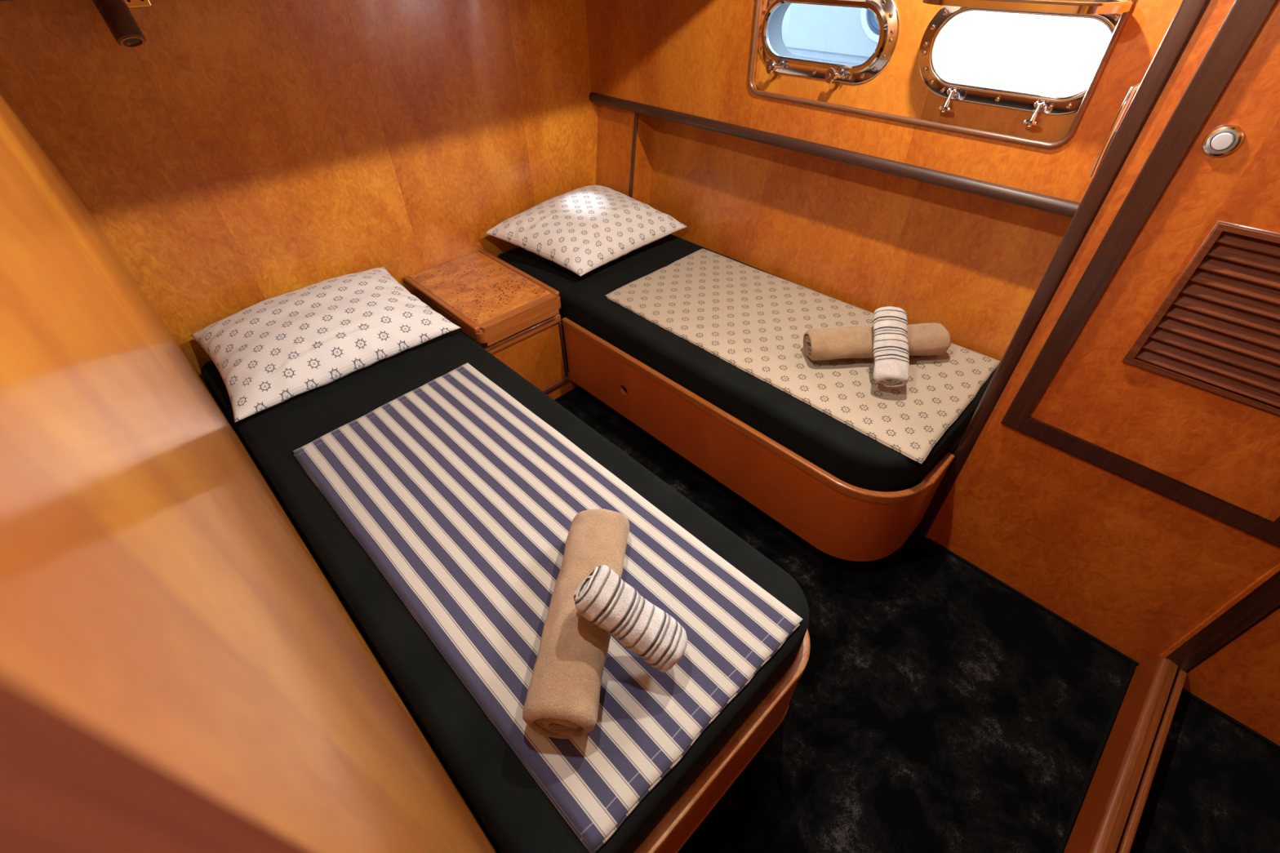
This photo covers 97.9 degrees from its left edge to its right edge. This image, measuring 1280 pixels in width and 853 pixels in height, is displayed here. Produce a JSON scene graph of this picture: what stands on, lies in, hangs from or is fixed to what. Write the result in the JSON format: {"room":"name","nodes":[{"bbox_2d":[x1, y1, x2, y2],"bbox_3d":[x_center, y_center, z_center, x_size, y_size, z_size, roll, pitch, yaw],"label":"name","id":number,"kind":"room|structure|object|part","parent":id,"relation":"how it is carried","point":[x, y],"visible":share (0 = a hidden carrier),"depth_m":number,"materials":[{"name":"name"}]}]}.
{"room":"yacht cabin","nodes":[
{"label":"yacht cabin","id":0,"kind":"room"},
{"bbox_2d":[0,80,501,852],"bbox_3d":[-0.050,0.420,0.356,0.040,1.780,4.060,-33,51,-30],"label":"wall","id":1,"kind":"structure","parent":0,"point":[158,592],"depth_m":0.18,"materials":[{"name":"orange wood"}]},
{"bbox_2d":[0,675,312,852],"bbox_3d":[-0.006,0.434,0.341,0.008,1.780,0.169,-33,51,-30],"label":"trim","id":2,"kind":"structure","parent":1,"relation":"attached to","point":[67,786],"depth_m":0.06,"materials":[{"name":"brown wood"}]},
{"bbox_2d":[0,0,598,414],"bbox_3d":[-0.887,-0.903,1.852,2.350,1.780,0.040,-33,51,-30],"label":"wall","id":3,"kind":"structure","parent":0,"point":[240,156],"depth_m":1.69,"materials":[{"name":"orange wood"}]},
{"bbox_2d":[92,0,151,47],"bbox_3d":[-1.195,-0.964,1.279,0.078,0.148,0.153,-10,43,-10],"label":"reading lamp","id":4,"kind":"object","parent":3,"relation":"attached to","point":[117,15],"visible":1,"depth_m":1.26,"materials":[{"name":"brown metal"}]},
{"bbox_3d":[-1.197,-1.031,1.304,0.055,0.081,0.006,-33,51,-30],"label":"wall plate","id":5,"kind":"part","parent":4,"relation":"part of","materials":[{"name":"gold metal"}]},
{"bbox_2d":[595,103,656,204],"bbox_3d":[-0.073,-0.982,2.569,0.287,0.910,0.230,-33,51,-30],"label":"wall","id":6,"kind":"structure","parent":0,"point":[615,125],"depth_m":2.35,"materials":[{"name":"orange wood"}]},
{"bbox_2d":[628,111,638,197],"bbox_3d":[-0.051,-0.887,2.463,0.139,0.910,0.017,-33,51,-30],"label":"trim","id":7,"kind":"structure","parent":6,"relation":"attached to","point":[636,114],"depth_m":2.29,"materials":[{"name":"brown wood"}]},
{"bbox_2d":[585,0,1182,454],"bbox_3d":[1.267,-0.428,1.266,0.196,1.780,4.030,-33,51,-30],"label":"wall","id":8,"kind":"structure","parent":0,"point":[972,265],"depth_m":1.76,"materials":[{"name":"orange wood"}]},
{"bbox_2d":[757,0,899,84],"bbox_3d":[0.515,-1.106,1.566,0.138,0.218,0.451,-33,51,-30],"label":"window","id":9,"kind":"structure","parent":8,"relation":"in","point":[851,42],"depth_m":1.55,"materials":[{"name":"glass"}]},
{"bbox_3d":[0.399,-1.078,1.668,0.047,0.038,0.036,-33,51,-30],"label":"knob","id":10,"kind":"part","parent":9,"relation":"part of","materials":[{"name":"silver metal"}]},
{"bbox_3d":[0.503,-1.098,1.558,0.001,0.129,0.365,-33,51,-30],"label":"pane","id":11,"kind":"part","parent":9,"relation":"part of","materials":[{"name":"clear glass"}]},
{"bbox_3d":[0.539,-0.982,1.557,0.047,0.038,0.036,-33,51,-30],"label":"knob","id":12,"kind":"part","parent":9,"relation":"part of","materials":[{"name":"silver metal"}]},
{"bbox_2d":[589,92,1079,217],"bbox_3d":[1.196,-0.404,1.197,0.028,0.035,4.030,-33,51,-30],"label":"trim","id":13,"kind":"structure","parent":8,"relation":"attached to","point":[1055,205],"depth_m":1.61,"materials":[{"name":"brown wood"}]},
{"bbox_2d":[748,0,1136,148],"bbox_3d":[0.659,-1.029,1.373,0.015,0.483,0.921,-33,51,-30],"label":"trim","id":14,"kind":"structure","parent":8,"relation":"attached to","point":[1124,16],"depth_m":1.40,"materials":[{"name":"brown wood"}]},
{"bbox_2d":[918,0,1133,127],"bbox_3d":[0.827,-0.827,1.265,0.255,0.247,0.451,-33,51,-30],"label":"window","id":15,"kind":"structure","parent":8,"relation":"in","point":[936,73],"depth_m":1.31,"materials":[{"name":"silver metal"}]},
{"bbox_3d":[0.770,-0.814,1.403,0.036,0.047,0.038,-33,51,-30],"label":"knob","id":16,"kind":"part","parent":15,"relation":"part of","materials":[{"name":"silver metal"}]},
{"bbox_3d":[0.911,-0.718,1.292,0.036,0.047,0.038,-33,51,-30],"label":"knob","id":17,"kind":"part","parent":15,"relation":"part of","materials":[{"name":"silver metal"}]},
{"bbox_3d":[0.792,-0.889,1.167,0.129,0.001,0.365,-33,51,-30],"label":"pane","id":18,"kind":"part","parent":15,"relation":"part of","materials":[{"name":"glass"}]},
{"bbox_2d":[554,324,1279,852],"bbox_3d":[0.664,0.658,1.443,2.400,0.050,4.110,-33,51,-30],"label":"floor","id":19,"kind":"structure","parent":0,"point":[934,707],"depth_m":1.33,"materials":[{"name":"black carpet"}]},
{"bbox_2d":[403,248,578,399],"bbox_3d":[-0.587,-0.341,2.195,0.500,0.472,0.527,-33,51,-30],"label":"nightstand","id":20,"kind":"object","parent":19,"relation":"on","point":[512,314],"visible":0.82,"depth_m":2.03,"materials":[{"name":"brown wood"}]},
{"bbox_3d":[-0.710,-0.439,1.967,0.020,0.018,0.513,-33,51,-30],"label":"fiddle rail","id":21,"kind":"part","parent":20,"relation":"part of","materials":[{"name":"brown wood"}]},
{"bbox_3d":[-0.471,-0.594,2.135,0.020,0.018,0.513,-33,51,-30],"label":"fiddle rail","id":22,"kind":"part","parent":20,"relation":"part of","materials":[{"name":"brown wood"}]},
{"bbox_3d":[-0.429,-0.329,1.996,0.351,0.032,0.028,-33,51,-30],"label":"rail","id":23,"kind":"part","parent":20,"relation":"part of","materials":[{"name":"brown wood"}]},
{"bbox_3d":[-0.433,-0.220,2.092,0.337,0.255,0.018,-33,51,-30],"label":"drawer","id":24,"kind":"part","parent":20,"relation":"part of","materials":[{"name":"brown wood"}]},
{"bbox_3d":[-0.423,-0.118,2.185,0.351,0.020,0.026,-33,51,-30],"label":"rail","id":25,"kind":"part","parent":20,"relation":"part of","materials":[{"name":"brown wood"}]},
{"bbox_3d":[-0.432,-0.094,2.205,0.500,0.087,0.010,-33,51,-30],"label":"toe panel","id":26,"kind":"part","parent":20,"relation":"part of","materials":[{"name":"brown wood"}]},
{"bbox_2d":[208,384,810,852],"bbox_3d":[-0.501,0.275,1.598,0.697,0.351,1.882,-33,51,-30],"label":"bed","id":27,"kind":"object","parent":19,"relation":"on","point":[674,827],"visible":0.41,"depth_m":1.03,"materials":[{"name":"brown wood"}]},
{"bbox_2d":[200,328,808,852],"bbox_3d":[-0.505,0.104,1.459,0.703,0.088,1.846,-33,51,-30],"label":"mattress","id":28,"kind":"object","parent":27,"relation":"on","point":[515,808],"visible":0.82,"depth_m":1.15,"materials":[{"name":"black fabric"}]},
{"bbox_2d":[190,266,460,422],"bbox_3d":[-0.982,-0.314,1.745,0.692,0.165,0.454,-33,51,-30],"label":"pillow","id":29,"kind":"object","parent":28,"relation":"on","point":[268,353],"visible":1,"depth_m":1.65,"materials":[{"name":"white fabric"}]},
{"bbox_2d":[293,362,802,852],"bbox_3d":[-0.299,0.213,1.259,0.545,0.009,1.215,-33,51,-30],"label":"blanket","id":30,"kind":"object","parent":28,"relation":"on","point":[465,500],"visible":0.85,"depth_m":1.15,"materials":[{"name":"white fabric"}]},
{"bbox_2d":[522,508,629,738],"bbox_3d":[-0.106,0.336,1.038,0.126,0.091,0.430,4,42,6],"label":"rolled towel","id":31,"kind":"object","parent":30,"relation":"on","point":[563,695],"visible":0.81,"depth_m":0.95,"materials":[{"name":"beige fabric"}]},
{"bbox_2d":[573,564,687,672],"bbox_3d":[-0.016,0.332,0.958,0.200,0.164,0.094,16,45,18],"label":"rolled towel","id":32,"kind":"object","parent":30,"relation":"on","point":[604,599],"visible":1,"depth_m":0.93,"materials":[{"name":"white fabric"}]},
{"bbox_2d":[560,316,964,561],"bbox_3d":[0.249,-0.237,2.148,0.690,0.351,1.837,-33,51,-30],"label":"bed","id":33,"kind":"object","parent":19,"relation":"on","point":[842,520],"visible":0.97,"depth_m":1.67,"materials":[{"name":"brown wood"}]},
{"bbox_2d":[497,234,998,492],"bbox_3d":[0.256,-0.405,2.029,0.676,0.117,1.796,-33,51,-30],"label":"mattress","id":34,"kind":"object","parent":33,"relation":"on","point":[855,459],"visible":0.44,"depth_m":1.69,"materials":[{"name":"black fabric"}]},
{"bbox_2d":[484,185,688,275],"bbox_3d":[-0.207,-0.814,2.246,0.685,0.174,0.465,-33,51,-30],"label":"pillow","id":35,"kind":"object","parent":34,"relation":"on","point":[581,230],"visible":1,"depth_m":2.16,"materials":[{"name":"white fabric"}]},
{"bbox_2d":[604,248,1000,464],"bbox_3d":[0.473,-0.324,1.837,0.605,0.009,1.206,-33,51,-30],"label":"blanket","id":36,"kind":"object","parent":34,"relation":"on","point":[755,321],"visible":0.91,"depth_m":1.74,"materials":[{"name":"beige fabric"}]},
{"bbox_2d":[803,322,951,360],"bbox_3d":[0.706,-0.255,1.675,0.415,0.090,0.122,-3,42,-2],"label":"rolled towel","id":37,"kind":"object","parent":36,"relation":"on","point":[923,339],"visible":0.8,"depth_m":1.63,"materials":[{"name":"beige fabric"}]},
{"bbox_2d":[872,306,909,386],"bbox_3d":[0.704,-0.228,1.569,0.095,0.144,0.237,7,43,9],"label":"rolled towel","id":38,"kind":"object","parent":37,"relation":"on","point":[891,345],"visible":1,"depth_m":1.54,"materials":[{"name":"white fabric"}]},
{"bbox_2d":[924,0,1279,746],"bbox_3d":[1.634,0.185,0.575,0.034,1.780,2.190,-33,51,-30],"label":"wall","id":39,"kind":"structure","parent":0,"point":[1136,568],"depth_m":1.33,"materials":[{"name":"brown wood"}]},
{"bbox_2d":[927,537,1139,666],"bbox_3d":[1.089,0.483,1.583,0.009,0.008,0.560,-33,51,-30],"label":"trim","id":40,"kind":"structure","parent":39,"relation":"attached to","point":[929,540],"depth_m":1.56,"materials":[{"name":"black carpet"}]},
{"bbox_2d":[915,0,1210,536],"bbox_3d":[0.877,-0.330,1.168,0.039,1.780,0.035,-33,51,-30],"label":"trim","id":41,"kind":"structure","parent":39,"relation":"attached to","point":[1189,13],"depth_m":1.08,"materials":[{"name":"brown wood"}]},
{"bbox_2d":[1055,662,1136,852],"bbox_3d":[0.891,0.861,1.168,1.056,0.008,0.009,-33,51,-30],"label":"trim","id":42,"kind":"structure","parent":39,"relation":"attached to","point":[1062,844],"depth_m":1.26,"materials":[{"name":"brown wood"}]},
{"bbox_2d":[1062,657,1177,852],"bbox_3d":[0.916,0.849,1.130,1.066,0.076,0.052,-33,51,-30],"label":"trim","id":43,"kind":"structure","parent":39,"relation":"attached to","point":[1100,823],"depth_m":1.23,"materials":[{"name":"amber veneer"}]},
{"bbox_2d":[1000,0,1279,547],"bbox_3d":[1.077,-0.351,0.826,0.010,1.258,0.537,-33,51,-30],"label":"trim","id":44,"kind":"structure","parent":39,"relation":"attached to","point":[1245,18],"depth_m":1.09,"materials":[{"name":"brown wood"}]},
{"bbox_2d":[1115,670,1186,852],"bbox_3d":[0.944,0.871,1.111,1.066,0.066,0.015,-33,51,-30],"label":"trim","id":45,"kind":"structure","parent":39,"relation":"attached to","point":[1131,824],"depth_m":1.21,"materials":[{"name":"brown wood"}]},
{"bbox_2d":[1029,0,1279,521],"bbox_3d":[1.087,-0.363,0.828,0.039,1.180,0.448,-34,51,-31],"label":"door","id":46,"kind":"structure","parent":39,"relation":"in","point":[1173,371],"depth_m":1.04,"materials":[{"name":"brown wood"}]},
{"bbox_3d":[1.103,-0.175,0.971,0.024,0.292,0.308,-33,51,-30],"label":"louvre frame","id":47,"kind":"part","parent":46,"relation":"part of","materials":[{"name":"brown wood"}]},
{"bbox_2d":[1159,561,1279,672],"bbox_3d":[1.309,-0.034,0.827,0.033,1.780,0.044,-33,51,-30],"label":"trim","id":48,"kind":"structure","parent":39,"relation":"attached to","point":[1263,600],"depth_m":1.24,"materials":[{"name":"brown wood"}]},
{"bbox_2d":[1181,688,1279,751],"bbox_3d":[1.865,1.009,0.978,0.009,0.008,1.528,-33,51,-30],"label":"trim","id":49,"kind":"structure","parent":39,"relation":"attached to","point":[1186,692],"depth_m":1.33,"materials":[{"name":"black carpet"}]},
{"bbox_3d":[0.979,-0.732,0.939,0.262,0.880,0.020,-33,51,-30],"label":"wall","id":50,"kind":"structure","parent":0,"visible":0},
{"bbox_2d":[1088,82,1141,177],"bbox_3d":[0.910,-0.561,1.052,0.043,0.167,0.036,-33,51,-30],"label":"coat hook","id":51,"kind":"object","parent":50,"relation":"attached to","point":[1113,130],"visible":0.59,"depth_m":1.05,"materials":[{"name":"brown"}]}
]}

